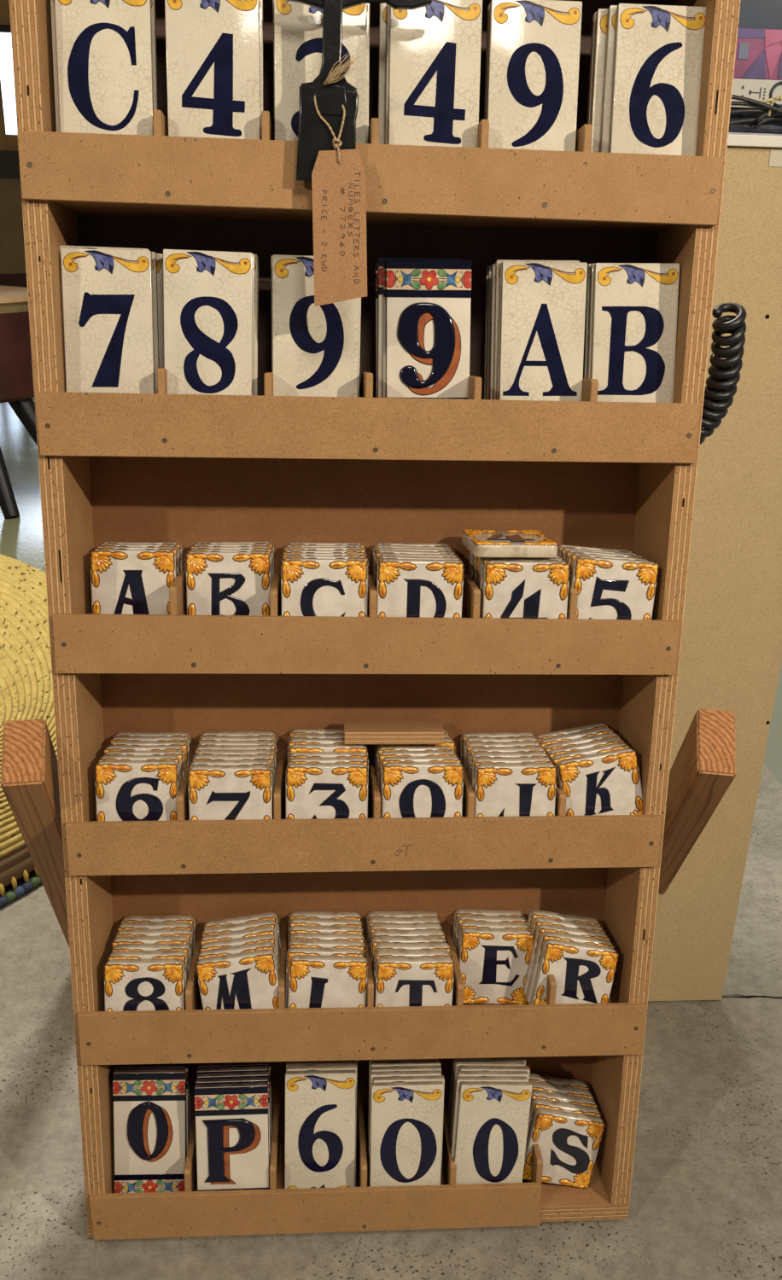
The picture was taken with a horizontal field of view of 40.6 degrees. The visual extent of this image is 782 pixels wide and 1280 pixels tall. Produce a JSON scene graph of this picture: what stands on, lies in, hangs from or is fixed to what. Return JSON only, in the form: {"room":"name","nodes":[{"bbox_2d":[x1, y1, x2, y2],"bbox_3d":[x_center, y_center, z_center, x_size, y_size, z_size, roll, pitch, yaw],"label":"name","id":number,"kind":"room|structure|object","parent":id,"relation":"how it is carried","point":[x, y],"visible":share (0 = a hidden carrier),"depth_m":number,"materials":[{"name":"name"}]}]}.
{"room":"home goods shop","nodes":[
{"label":"home goods shop","id":0,"kind":"room"},
{"bbox_2d":[0,396,781,1279],"bbox_3d":[-1.072,-0.220,3.247,8.200,0.051,11.700,0,22,-4],"label":"floor","id":1,"kind":"structure","parent":0,"point":[705,1202],"depth_m":1.22,"materials":[{"name":"concrete"}]},
{"bbox_2d":[0,0,26,273],"bbox_3d":[-2.154,-2.113,5.267,1.260,1.920,0.065,0,22,-4],"label":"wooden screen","id":2,"kind":"object","parent":1,"relation":"on","point":[12,243],"visible":0.14,"depth_m":5.23,"materials":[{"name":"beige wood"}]},
{"bbox_2d":[0,272,27,287],"bbox_3d":[-2.386,-1.832,6.186,0.741,0.732,0.741,-10,24,-27],"label":"table","id":3,"kind":"object","parent":1,"relation":"on","point":[15,279],"visible":0.05,"depth_m":5.89,"materials":[{"name":"brown wood"}]},
{"bbox_2d":[0,285,37,518],"bbox_3d":[-1.614,-0.891,3.873,0.946,0.734,0.878,14,25,27],"label":"chair","id":4,"kind":"object","parent":1,"relation":"on","point":[16,376],"visible":0.51,"depth_m":3.70,"materials":[{"name":"brown wood"}]},
{"bbox_2d":[0,553,57,907],"bbox_3d":[-1.208,0.058,1.958,1.526,0.376,1.525,0,22,-4],"label":"woven pouf","id":5,"kind":"object","parent":1,"relation":"on","point":[26,670],"visible":0.27,"depth_m":1.80,"materials":[{"name":"wicker"}]},
{"bbox_2d":[0,0,740,1239],"bbox_3d":[-0.060,-0.021,1.060,0.810,1.251,0.481,4,22,7],"label":"display rack","id":6,"kind":"object","parent":1,"relation":"on","point":[187,470],"visible":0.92,"depth_m":0.99,"materials":[{"name":"brown wood"}]},
{"bbox_2d":[50,0,60,132],"bbox_3d":[-0.233,-0.446,0.850,0.074,0.146,0.032,0,22,-4],"label":"tile","id":7,"kind":"structure","parent":6,"relation":"on","point":[52,2],"depth_m":0.84,"materials":[{"name":"ceramic"}]},
{"bbox_2d":[54,0,153,135],"bbox_3d":[-0.227,-0.443,0.843,0.074,0.146,0.032,0,22,-4],"label":"tile","id":8,"kind":"structure","parent":6,"relation":"on","point":[104,47],"depth_m":0.84,"materials":[{"name":"ceramic"}]},
{"bbox_2d":[59,244,149,388],"bbox_3d":[-0.242,-0.258,0.902,0.075,0.146,0.032,0,22,-4],"label":"tile","id":9,"kind":"structure","parent":6,"relation":"on","point":[61,246],"depth_m":0.89,"materials":[{"name":"ceramic"}]},
{"bbox_2d":[60,248,155,393],"bbox_3d":[-0.238,-0.253,0.895,0.074,0.146,0.032,0,22,-4],"label":"tile","id":10,"kind":"structure","parent":6,"relation":"on","point":[107,293],"depth_m":0.89,"materials":[{"name":"ceramic"}]},
{"bbox_2d":[112,1069,186,1192],"bbox_3d":[-0.252,0.519,1.106,0.077,0.146,0.038,0,22,-4],"label":"floral tile","id":11,"kind":"structure","parent":6,"relation":"on","point":[149,1105],"depth_m":1.10,"materials":[{"name":"white ceramic"}]},
{"bbox_2d":[113,1064,186,1156],"bbox_3d":[-0.253,0.516,1.115,0.076,0.146,0.036,0,22,-4],"label":"floral tile","id":12,"kind":"structure","parent":6,"relation":"on","point":[130,1066],"depth_m":1.10,"materials":[{"name":"white ceramic"}]},
{"bbox_2d":[151,0,157,110],"bbox_3d":[-0.227,-0.448,0.858,0.074,0.146,0.032,0,22,-4],"label":"tile","id":13,"kind":"structure","parent":6,"relation":"on","point":[153,2],"depth_m":0.85,"materials":[{"name":"ceramic"}]},
{"bbox_2d":[151,251,159,393],"bbox_3d":[-0.238,-0.258,0.911,0.074,0.146,0.032,0,22,-4],"label":"tile","id":14,"kind":"structure","parent":6,"relation":"on","point":[154,254],"depth_m":0.91,"materials":[{"name":"ceramic"}]},
{"bbox_2d":[124,1063,188,1151],"bbox_3d":[-0.252,0.513,1.124,0.076,0.146,0.034,0,22,-4],"label":"floral tile","id":15,"kind":"structure","parent":6,"relation":"on","point":[187,1072],"depth_m":1.12,"materials":[{"name":"white ceramic"}]},
{"bbox_2d":[156,253,164,368],"bbox_3d":[-0.234,-0.259,0.919,0.074,0.146,0.032,0,22,-4],"label":"tile","id":16,"kind":"structure","parent":6,"relation":"on","point":[159,256],"depth_m":0.91,"materials":[{"name":"ceramic"}]},
{"bbox_2d":[187,1063,189,1140],"bbox_3d":[-0.253,0.511,1.132,0.077,0.147,0.033,0,22,-4],"label":"floral tile","id":17,"kind":"structure","parent":6,"relation":"on","point":[188,1063],"depth_m":1.13,"materials":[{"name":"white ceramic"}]},
{"bbox_2d":[189,1063,191,1135],"bbox_3d":[-0.253,0.509,1.140,0.076,0.146,0.033,0,22,-4],"label":"floral tile","id":18,"kind":"structure","parent":6,"relation":"on","point":[189,1063],"depth_m":1.14,"materials":[{"name":"white ceramic"}]},
{"bbox_2d":[162,249,252,395],"bbox_3d":[-0.154,-0.251,0.894,0.076,0.147,0.032,0,22,-4],"label":"tile","id":19,"kind":"structure","parent":6,"relation":"on","point":[208,294],"depth_m":0.89,"materials":[{"name":"ceramic"}]},
{"bbox_2d":[164,0,260,139],"bbox_3d":[-0.142,-0.443,0.848,0.074,0.146,0.032,0,22,-4],"label":"tile","id":20,"kind":"structure","parent":6,"relation":"on","point":[212,46],"depth_m":0.84,"materials":[{"name":"ceramic"}]},
{"bbox_2d":[193,1082,269,1191],"bbox_3d":[-0.163,0.525,1.089,0.076,0.146,0.036,0,22,-4],"label":"floral tile","id":21,"kind":"structure","parent":6,"relation":"on","point":[232,1128],"depth_m":1.08,"materials":[{"name":"white ceramic"}]},
{"bbox_2d":[196,1065,267,1077],"bbox_3d":[-0.166,0.518,1.113,0.075,0.146,0.034,0,22,-4],"label":"floral tile","id":22,"kind":"structure","parent":6,"relation":"on","point":[238,1069],"depth_m":1.10,"materials":[{"name":"white ceramic"}]},
{"bbox_2d":[195,1076,269,1186],"bbox_3d":[-0.164,0.523,1.097,0.075,0.146,0.034,0,22,-4],"label":"floral tile","id":23,"kind":"structure","parent":6,"relation":"on","point":[249,1079],"depth_m":1.08,"materials":[{"name":"white ceramic"}]},
{"bbox_2d":[196,1070,270,1158],"bbox_3d":[-0.164,0.520,1.106,0.076,0.146,0.034,0,22,-4],"label":"floral tile","id":24,"kind":"structure","parent":6,"relation":"on","point":[242,1074],"depth_m":1.09,"materials":[{"name":"white ceramic"}]},
{"bbox_2d":[197,1061,270,1132],"bbox_3d":[-0.166,0.516,1.122,0.076,0.146,0.032,0,22,-4],"label":"floral tile","id":25,"kind":"structure","parent":6,"relation":"on","point":[262,1063],"depth_m":1.11,"materials":[{"name":"white ceramic"}]},
{"bbox_2d":[252,253,254,395],"bbox_3d":[-0.154,-0.253,0.902,0.075,0.147,0.032,0,22,-4],"label":"tile","id":26,"kind":"structure","parent":6,"relation":"on","point":[253,253],"depth_m":0.90,"materials":[{"name":"ceramic"}]},
{"bbox_2d":[254,254,257,395],"bbox_3d":[-0.152,-0.256,0.910,0.075,0.146,0.032,0,22,-4],"label":"tile","id":27,"kind":"structure","parent":6,"relation":"on","point":[255,255],"depth_m":0.91,"materials":[{"name":"ceramic"}]},
{"bbox_2d":[257,256,258,330],"bbox_3d":[-0.152,-0.258,0.918,0.076,0.147,0.032,0,22,-4],"label":"tile","id":28,"kind":"structure","parent":6,"relation":"on","point":[258,257],"depth_m":0.91,"materials":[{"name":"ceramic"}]},
{"bbox_2d":[259,0,263,139],"bbox_3d":[-0.140,-0.445,0.856,0.074,0.146,0.032,0,22,-4],"label":"tile","id":29,"kind":"structure","parent":6,"relation":"on","point":[260,1],"depth_m":0.85,"materials":[{"name":"ceramic"}]},
{"bbox_2d":[268,1061,270,1128],"bbox_3d":[-0.166,0.514,1.130,0.075,0.146,0.032,0,22,-4],"label":"floral tile","id":30,"kind":"structure","parent":6,"relation":"on","point":[269,1061],"depth_m":1.13,"materials":[{"name":"white ceramic"}]},
{"bbox_2d":[269,1061,272,1145],"bbox_3d":[-0.166,0.511,1.138,0.076,0.147,0.031,0,22,-4],"label":"floral tile","id":31,"kind":"structure","parent":6,"relation":"on","point":[270,1061],"depth_m":1.14,"materials":[{"name":"white ceramic"}]},
{"bbox_2d":[271,256,272,372],"bbox_3d":[-0.067,-0.257,0.923,0.074,0.146,0.032,0,22,-4],"label":"tile","id":32,"kind":"structure","parent":6,"relation":"on","point":[271,256],"depth_m":0.91,"materials":[{"name":"ceramic"}]},
{"bbox_2d":[272,0,274,139],"bbox_3d":[-0.059,-0.447,0.870,0.074,0.146,0.032,0,22,-4],"label":"tile","id":33,"kind":"structure","parent":6,"relation":"on","point":[272,0],"depth_m":0.86,"materials":[{"name":"ceramic"}]},
{"bbox_2d":[272,254,358,397],"bbox_3d":[-0.065,-0.255,0.915,0.074,0.146,0.032,0,22,-4],"label":"tile","id":34,"kind":"structure","parent":6,"relation":"on","point":[315,348],"depth_m":0.91,"materials":[{"name":"ceramic"}]},
{"bbox_2d":[284,1070,355,1188],"bbox_3d":[-0.074,0.521,1.111,0.074,0.145,0.037,0,22,-4],"label":"tile","id":35,"kind":"structure","parent":6,"relation":"on","point":[320,1106],"depth_m":1.11,"materials":[{"name":"ceramic"}]},
{"bbox_2d":[273,0,366,143],"bbox_3d":[-0.057,-0.443,0.854,0.074,0.146,0.032,0,22,-4],"label":"tile","id":36,"kind":"structure","parent":6,"relation":"on","point":[298,26],"depth_m":0.84,"materials":[{"name":"ceramic"}]},
{"bbox_2d":[285,1059,355,1070],"bbox_3d":[-0.075,0.517,1.127,0.075,0.146,0.035,0,22,-4],"label":"tile","id":37,"kind":"structure","parent":6,"relation":"on","point":[352,1061],"depth_m":1.11,"materials":[{"name":"ceramic"}]},
{"bbox_2d":[286,1064,356,1186],"bbox_3d":[-0.073,0.519,1.119,0.074,0.145,0.036,0,22,-4],"label":"tile","id":38,"kind":"structure","parent":6,"relation":"on","point":[315,1067],"depth_m":1.11,"materials":[{"name":"ceramic"}]},
{"bbox_2d":[356,297,360,397],"bbox_3d":[-0.064,-0.259,0.931,0.075,0.146,0.032,0,22,-4],"label":"tile","id":39,"kind":"structure","parent":6,"relation":"on","point":[359,299],"depth_m":0.93,"materials":[{"name":"ceramic"}]},
{"bbox_2d":[286,0,432,181],"bbox_3d":[-0.030,-0.439,0.821,0.124,0.156,0.036,0,22,-4],"label":"strap","id":40,"kind":"object","parent":6,"relation":"hanging from","point":[314,136],"visible":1,"depth_m":0.82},
{"bbox_2d":[311,52,366,306],"bbox_3d":[-0.040,-0.358,0.830,0.044,0.184,0.026,0,22,-5],"label":"price tag","id":41,"kind":"object","parent":40,"relation":"hanging from","point":[338,177],"visible":1,"depth_m":0.83,"materials":[{"name":"brown"}]},
{"bbox_2d":[103,908,618,1011],"bbox_3d":[-0.028,0.339,1.093,0.512,0.100,0.114,0,22,-3],"label":"tiles","id":42,"kind":"object","parent":6,"relation":"on","point":[493,962],"depth_m":1.07,"materials":[{"name":"beige ceramic"}]},
{"bbox_2d":[365,3,369,143],"bbox_3d":[-0.055,-0.445,0.862,0.074,0.146,0.032,0,22,-4],"label":"tile","id":43,"kind":"structure","parent":6,"relation":"on","point":[368,4],"depth_m":0.86,"materials":[{"name":"ceramic"}]},
{"bbox_2d":[94,722,642,821],"bbox_3d":[-0.017,0.140,1.041,0.525,0.102,0.114,0,22,-4],"label":"tiles","id":44,"kind":"structure","parent":6,"relation":"on","point":[126,790],"depth_m":1.00,"materials":[{"name":"beige ceramic"}]},
{"bbox_2d":[343,719,443,744],"bbox_3d":[0.002,0.091,1.047,0.097,0.017,0.038,0,22,-4],"label":"wood offcut","id":45,"kind":"object","parent":44,"relation":"on","point":[356,731],"visible":1,"depth_m":1.03,"materials":[{"name":"brown wood"}]},
{"bbox_2d":[89,541,658,619],"bbox_3d":[-0.018,-0.045,0.992,0.515,0.095,0.113,0,22,-4],"label":"tiles","id":46,"kind":"object","parent":6,"relation":"on","point":[218,583],"depth_m":0.96,"materials":[{"name":"beige ceramic"}]},
{"bbox_2d":[461,529,558,557],"bbox_3d":[0.109,-0.090,0.984,0.077,0.023,0.081,0,22,-5],"label":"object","id":47,"kind":"structure","parent":46,"relation":"on","point":[484,543],"depth_m":0.95,"materials":[{"name":"beige ceramic"}]},
{"bbox_2d":[374,261,378,397],"bbox_3d":[0.023,-0.264,0.954,0.076,0.147,0.032,0,22,-4],"label":"floral tile","id":48,"kind":"structure","parent":6,"relation":"on","point":[376,262],"depth_m":0.94,"materials":[{"name":"white ceramic"}]},
{"bbox_2d":[378,3,386,144],"bbox_3d":[0.026,-0.447,0.875,0.074,0.146,0.032,0,22,-4],"label":"tile","id":49,"kind":"structure","parent":6,"relation":"on","point":[382,22],"depth_m":0.87,"materials":[{"name":"ceramic"}]},
{"bbox_2d":[382,259,386,397],"bbox_3d":[0.029,-0.260,0.938,0.075,0.146,0.032,0,22,-4],"label":"floral tile","id":50,"kind":"structure","parent":6,"relation":"on","point":[384,260],"depth_m":0.93,"materials":[{"name":"white ceramic"}]},
{"bbox_2d":[384,4,389,144],"bbox_3d":[0.033,-0.445,0.868,0.074,0.146,0.032,0,22,-4],"label":"tile","id":51,"kind":"structure","parent":6,"relation":"on","point":[387,6],"depth_m":0.86,"materials":[{"name":"ceramic"}]},
{"bbox_2d":[366,1058,438,1179],"bbox_3d":[0.012,0.515,1.139,0.074,0.147,0.029,0,22,-4],"label":"tile","id":52,"kind":"structure","parent":6,"relation":"on","point":[397,1060],"depth_m":1.12,"materials":[{"name":"ceramic"}]},
{"bbox_2d":[367,1070,441,1186],"bbox_3d":[0.014,0.521,1.115,0.074,0.147,0.029,0,22,-4],"label":"tile","id":53,"kind":"structure","parent":6,"relation":"on","point":[388,1073],"depth_m":1.10,"materials":[{"name":"ceramic"}]},
{"bbox_2d":[370,1060,440,1070],"bbox_3d":[0.014,0.517,1.131,0.074,0.146,0.028,0,22,-4],"label":"tile","id":54,"kind":"structure","parent":6,"relation":"on","point":[403,1062],"depth_m":1.11,"materials":[{"name":"ceramic"}]},
{"bbox_2d":[370,1065,441,1071],"bbox_3d":[0.014,0.519,1.123,0.074,0.146,0.029,0,22,-4],"label":"tile","id":55,"kind":"structure","parent":6,"relation":"on","point":[395,1067],"depth_m":1.11,"materials":[{"name":"ceramic"}]},
{"bbox_2d":[369,1081,442,1186],"bbox_3d":[0.015,0.526,1.099,0.074,0.146,0.030,0,22,-4],"label":"tile","id":56,"kind":"structure","parent":6,"relation":"on","point":[406,1117],"depth_m":1.09,"materials":[{"name":"ceramic"}]},
{"bbox_2d":[372,1075,444,1184],"bbox_3d":[0.017,0.523,1.107,0.074,0.146,0.029,0,22,-4],"label":"tile","id":57,"kind":"structure","parent":6,"relation":"on","point":[436,1078],"depth_m":1.09,"materials":[{"name":"ceramic"}]},
{"bbox_2d":[377,256,461,397],"bbox_3d":[0.025,-0.264,0.945,0.076,0.146,0.032,0,22,-4],"label":"floral tile","id":58,"kind":"structure","parent":6,"relation":"on","point":[380,258],"depth_m":0.93,"materials":[{"name":"white ceramic"}]},
{"bbox_2d":[385,259,471,399],"bbox_3d":[0.033,-0.257,0.930,0.077,0.147,0.033,0,22,-4],"label":"floral tile","id":59,"kind":"structure","parent":6,"relation":"on","point":[427,301],"depth_m":0.92,"materials":[{"name":"white ceramic"}]},
{"bbox_2d":[388,0,482,147],"bbox_3d":[0.035,-0.442,0.860,0.074,0.146,0.032,0,22,-4],"label":"tile","id":60,"kind":"structure","parent":6,"relation":"on","point":[433,97],"depth_m":0.85,"materials":[{"name":"ceramic"}]},
{"bbox_2d":[446,1058,453,1118],"bbox_3d":[0.100,0.509,1.166,0.079,0.149,0.024,0,22,-4],"label":"tile","id":61,"kind":"structure","parent":6,"relation":"on","point":[447,1114],"depth_m":1.16,"materials":[{"name":"ceramic"}]},
{"bbox_2d":[448,1058,453,1122],"bbox_3d":[0.101,0.510,1.158,0.078,0.149,0.024,0,22,-4],"label":"tile","id":62,"kind":"structure","parent":6,"relation":"on","point":[453,1058],"depth_m":1.15,"materials":[{"name":"ceramic"}]},
{"bbox_2d":[448,1058,456,1129],"bbox_3d":[0.101,0.513,1.149,0.079,0.149,0.025,0,22,-4],"label":"tile","id":63,"kind":"structure","parent":6,"relation":"on","point":[455,1059],"depth_m":1.14,"materials":[{"name":"ceramic"}]},
{"bbox_2d":[482,266,488,399],"bbox_3d":[0.123,-0.267,0.975,0.075,0.147,0.032,0,22,-4],"label":"tile","id":64,"kind":"structure","parent":6,"relation":"on","point":[486,268],"depth_m":0.97,"materials":[{"name":"ceramic"}]},
{"bbox_2d":[483,4,489,119],"bbox_3d":[0.115,-0.447,0.881,0.074,0.146,0.032,0,22,-4],"label":"tile","id":65,"kind":"structure","parent":6,"relation":"on","point":[487,29],"depth_m":0.87,"materials":[{"name":"ceramic"}]},
{"bbox_2d":[448,1060,524,1140],"bbox_3d":[0.101,0.517,1.133,0.079,0.149,0.025,0,22,-4],"label":"tile","id":66,"kind":"structure","parent":6,"relation":"on","point":[457,1063],"depth_m":1.11,"materials":[{"name":"ceramic"}]},
{"bbox_2d":[486,2,490,110],"bbox_3d":[0.116,-0.445,0.873,0.074,0.146,0.032,0,22,-4],"label":"tile","id":67,"kind":"structure","parent":6,"relation":"on","point":[490,2],"depth_m":0.86,"materials":[{"name":"ceramic"}]},
{"bbox_2d":[450,1076,527,1157],"bbox_3d":[0.101,0.523,1.109,0.078,0.149,0.025,0,22,-4],"label":"tile","id":68,"kind":"structure","parent":6,"relation":"on","point":[500,1079],"depth_m":1.09,"materials":[{"name":"ceramic"}]},
{"bbox_2d":[485,265,492,399],"bbox_3d":[0.124,-0.265,0.967,0.076,0.147,0.032,0,22,-4],"label":"tile","id":69,"kind":"structure","parent":6,"relation":"on","point":[489,288],"depth_m":0.96,"materials":[{"name":"ceramic"}]},
{"bbox_2d":[456,1057,525,1065],"bbox_3d":[0.102,0.515,1.142,0.080,0.149,0.024,0,22,-4],"label":"tile","id":70,"kind":"structure","parent":6,"relation":"on","point":[515,1059],"depth_m":1.12,"materials":[{"name":"ceramic"}]},
{"bbox_2d":[488,263,495,399],"bbox_3d":[0.126,-0.261,0.952,0.076,0.147,0.032,0,22,-4],"label":"tile","id":71,"kind":"structure","parent":6,"relation":"on","point":[493,267],"depth_m":0.94,"materials":[{"name":"ceramic"}]},
{"bbox_2d":[453,1081,531,1184],"bbox_3d":[0.104,0.526,1.102,0.079,0.149,0.025,0,22,-4],"label":"tile","id":72,"kind":"structure","parent":6,"relation":"on","point":[493,1116],"depth_m":1.09,"materials":[{"name":"ceramic"}]},
{"bbox_2d":[457,1070,528,1078],"bbox_3d":[0.102,0.521,1.118,0.078,0.149,0.024,0,22,-4],"label":"tile","id":73,"kind":"structure","parent":6,"relation":"on","point":[459,1073],"depth_m":1.10,"materials":[{"name":"ceramic"}]},
{"bbox_2d":[459,1065,529,1082],"bbox_3d":[0.104,0.519,1.125,0.079,0.149,0.026,0,22,-4],"label":"tile","id":74,"kind":"structure","parent":6,"relation":"on","point":[461,1067],"depth_m":1.11,"materials":[{"name":"ceramic"}]},
{"bbox_2d":[495,261,502,400],"bbox_3d":[0.131,-0.257,0.936,0.074,0.146,0.032,0,22,-4],"label":"tile","id":75,"kind":"structure","parent":6,"relation":"on","point":[499,303],"depth_m":0.93,"materials":[{"name":"ceramic"}]},
{"bbox_2d":[486,0,581,151],"bbox_3d":[0.116,-0.442,0.865,0.074,0.146,0.032,0,22,-4],"label":"tile","id":76,"kind":"structure","parent":6,"relation":"on","point":[534,45],"depth_m":0.86,"materials":[{"name":"ceramic"}]},
{"bbox_2d":[493,259,579,399],"bbox_3d":[0.129,-0.261,0.943,0.076,0.147,0.032,0,22,-4],"label":"tile","id":77,"kind":"structure","parent":6,"relation":"on","point":[498,261],"depth_m":0.93,"materials":[{"name":"ceramic"}]},
{"bbox_2d":[498,261,587,401],"bbox_3d":[0.132,-0.254,0.928,0.075,0.146,0.032,0,22,-4],"label":"tile","id":78,"kind":"structure","parent":6,"relation":"on","point":[543,309],"depth_m":0.92,"materials":[{"name":"ceramic"}]},
{"bbox_2d":[522,1072,605,1188],"bbox_3d":[0.181,0.540,1.165,0.093,0.099,0.085,1,22,-3],"label":"tiles","id":79,"kind":"object","parent":6,"relation":"on","point":[568,1143],"depth_m":1.14,"materials":[{"name":"beige ceramic"}]},
{"bbox_2d":[582,263,592,378],"bbox_3d":[0.209,-0.257,0.942,0.076,0.147,0.032,0,22,-4],"label":"tile","id":80,"kind":"structure","parent":6,"relation":"on","point":[588,275],"depth_m":0.93,"materials":[{"name":"ceramic"}]},
{"bbox_2d":[587,263,594,378],"bbox_3d":[0.211,-0.255,0.935,0.076,0.147,0.032,0,22,-4],"label":"tile","id":81,"kind":"structure","parent":6,"relation":"on","point":[592,264],"depth_m":0.93,"materials":[{"name":"ceramic"}]},
{"bbox_2d":[587,11,596,124],"bbox_3d":[0.203,-0.448,0.895,0.074,0.146,0.032,0,22,-4],"label":"tile","id":82,"kind":"structure","parent":6,"relation":"on","point":[594,14],"depth_m":0.89,"materials":[{"name":"ceramic"}]},
{"bbox_2d":[590,8,607,151],"bbox_3d":[0.205,-0.446,0.887,0.074,0.146,0.032,0,22,-4],"label":"tile","id":83,"kind":"structure","parent":6,"relation":"on","point":[602,14],"depth_m":0.88,"materials":[{"name":"ceramic"}]},
{"bbox_2d":[599,5,617,152],"bbox_3d":[0.213,-0.444,0.880,0.074,0.146,0.032,0,22,-4],"label":"tile","id":84,"kind":"structure","parent":6,"relation":"on","point":[608,66],"depth_m":0.87,"materials":[{"name":"ceramic"}]},
{"bbox_2d":[590,262,679,402],"bbox_3d":[0.212,-0.253,0.927,0.076,0.147,0.032,0,22,-4],"label":"tile","id":85,"kind":"structure","parent":6,"relation":"on","point":[635,305],"depth_m":0.92,"materials":[{"name":"ceramic"}]},
{"bbox_2d":[608,3,705,156],"bbox_3d":[0.219,-0.442,0.872,0.074,0.146,0.032,0,22,-4],"label":"tile","id":86,"kind":"structure","parent":6,"relation":"on","point":[658,52],"depth_m":0.86,"materials":[{"name":"ceramic"}]},
{"bbox_2d":[698,302,745,444],"bbox_3d":[0.280,-0.235,0.961,0.080,0.135,0.041,-8,24,-23],"label":"coiled cord","id":87,"kind":"object","parent":6,"relation":"hanging from","point":[719,390],"visible":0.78,"depth_m":0.95,"materials":[{"name":"black plastic"}]},
{"bbox_2d":[647,133,781,1000],"bbox_3d":[0.311,-0.117,1.550,0.325,1.087,0.632,0,22,-4],"label":"cabinet","id":88,"kind":"object","parent":1,"relation":"on","point":[730,656],"depth_m":1.24,"materials":[{"name":"beige wood"}]},
{"bbox_2d":[727,132,781,135],"bbox_3d":[0.413,-0.568,1.211,0.170,0.006,0.200,-1,22,-6],"label":"paper stack","id":89,"kind":"object","parent":88,"relation":"on","point":[737,133],"visible":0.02,"depth_m":1.11,"materials":[{"name":"white paper"}]},
{"bbox_2d":[727,108,781,133],"bbox_3d":[0.415,-0.585,1.210,0.185,0.024,0.190,0,22,-4],"label":"bag","id":90,"kind":"object","parent":89,"relation":"on","point":[770,127],"visible":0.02,"depth_m":1.12,"materials":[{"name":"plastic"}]},
{"bbox_2d":[730,78,781,109],"bbox_3d":[0.430,-0.609,1.201,0.198,0.027,0.190,0,22,-4],"label":"carton","id":91,"kind":"object","parent":90,"relation":"on","point":[758,90],"visible":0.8,"depth_m":1.11,"materials":[{"name":"white cardboard"}]},
{"bbox_2d":[740,85,765,98],"bbox_3d":[0.381,-0.576,1.112,0.026,0.012,0.001,0,22,-4],"label":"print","id":92,"kind":"object","parent":91,"relation":"attached to","point":[749,91],"depth_m":1.11,"materials":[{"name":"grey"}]},
{"bbox_2d":[733,28,781,80],"bbox_3d":[0.427,-0.645,1.190,0.205,0.046,0.183,0,22,-4],"label":"gift box","id":93,"kind":"object","parent":91,"relation":"on","point":[758,51],"visible":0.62,"depth_m":1.10,"materials":[{"name":"pink cardboard"}]},
{"bbox_2d":[728,94,781,129],"bbox_3d":[0.419,-0.549,1.110,0.191,0.037,0.013,0,22,-4],"label":"cable bundle","id":94,"kind":"object","parent":88,"relation":"on","point":[762,119],"visible":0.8,"depth_m":1.10,"materials":[{"name":"black rubber"}]},
{"bbox_2d":[759,93,781,116],"bbox_3d":[0.398,-0.559,1.105,0.037,0.021,0.007,0,22,-4],"label":"cord","id":95,"kind":"object","parent":94,"relation":"on","point":[771,101],"visible":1,"depth_m":1.10,"materials":[{"name":"beige plastic"}]},
{"bbox_2d":[738,0,781,29],"bbox_3d":[0.490,-0.764,1.267,0.450,0.332,0.010,0,22,-4],"label":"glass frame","id":96,"kind":"object","parent":88,"relation":"on","point":[753,14],"visible":0.02,"depth_m":1.26,"materials":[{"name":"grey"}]},
{"bbox_2d":[762,661,781,785],"bbox_3d":[0.753,-0.480,2.535,0.054,1.060,2.650,0,22,-4],"label":"wall","id":97,"kind":"structure","parent":0,"point":[772,759],"depth_m":2.07,"materials":[{"name":"beige paint"}]},
{"bbox_3d":[-1.379,-3.701,7.998,8.200,2.900,0.120,0,22,-4],"label":"wall","id":98,"kind":"structure","parent":0,"visible":0},
{"bbox_2d":[0,32,17,134],"bbox_3d":[-2.897,-3.714,7.850,1.430,2.350,0.100,0,22,-4],"label":"window","id":99,"kind":"structure","parent":98,"relation":"in","point":[6,56],"depth_m":7.74,"materials":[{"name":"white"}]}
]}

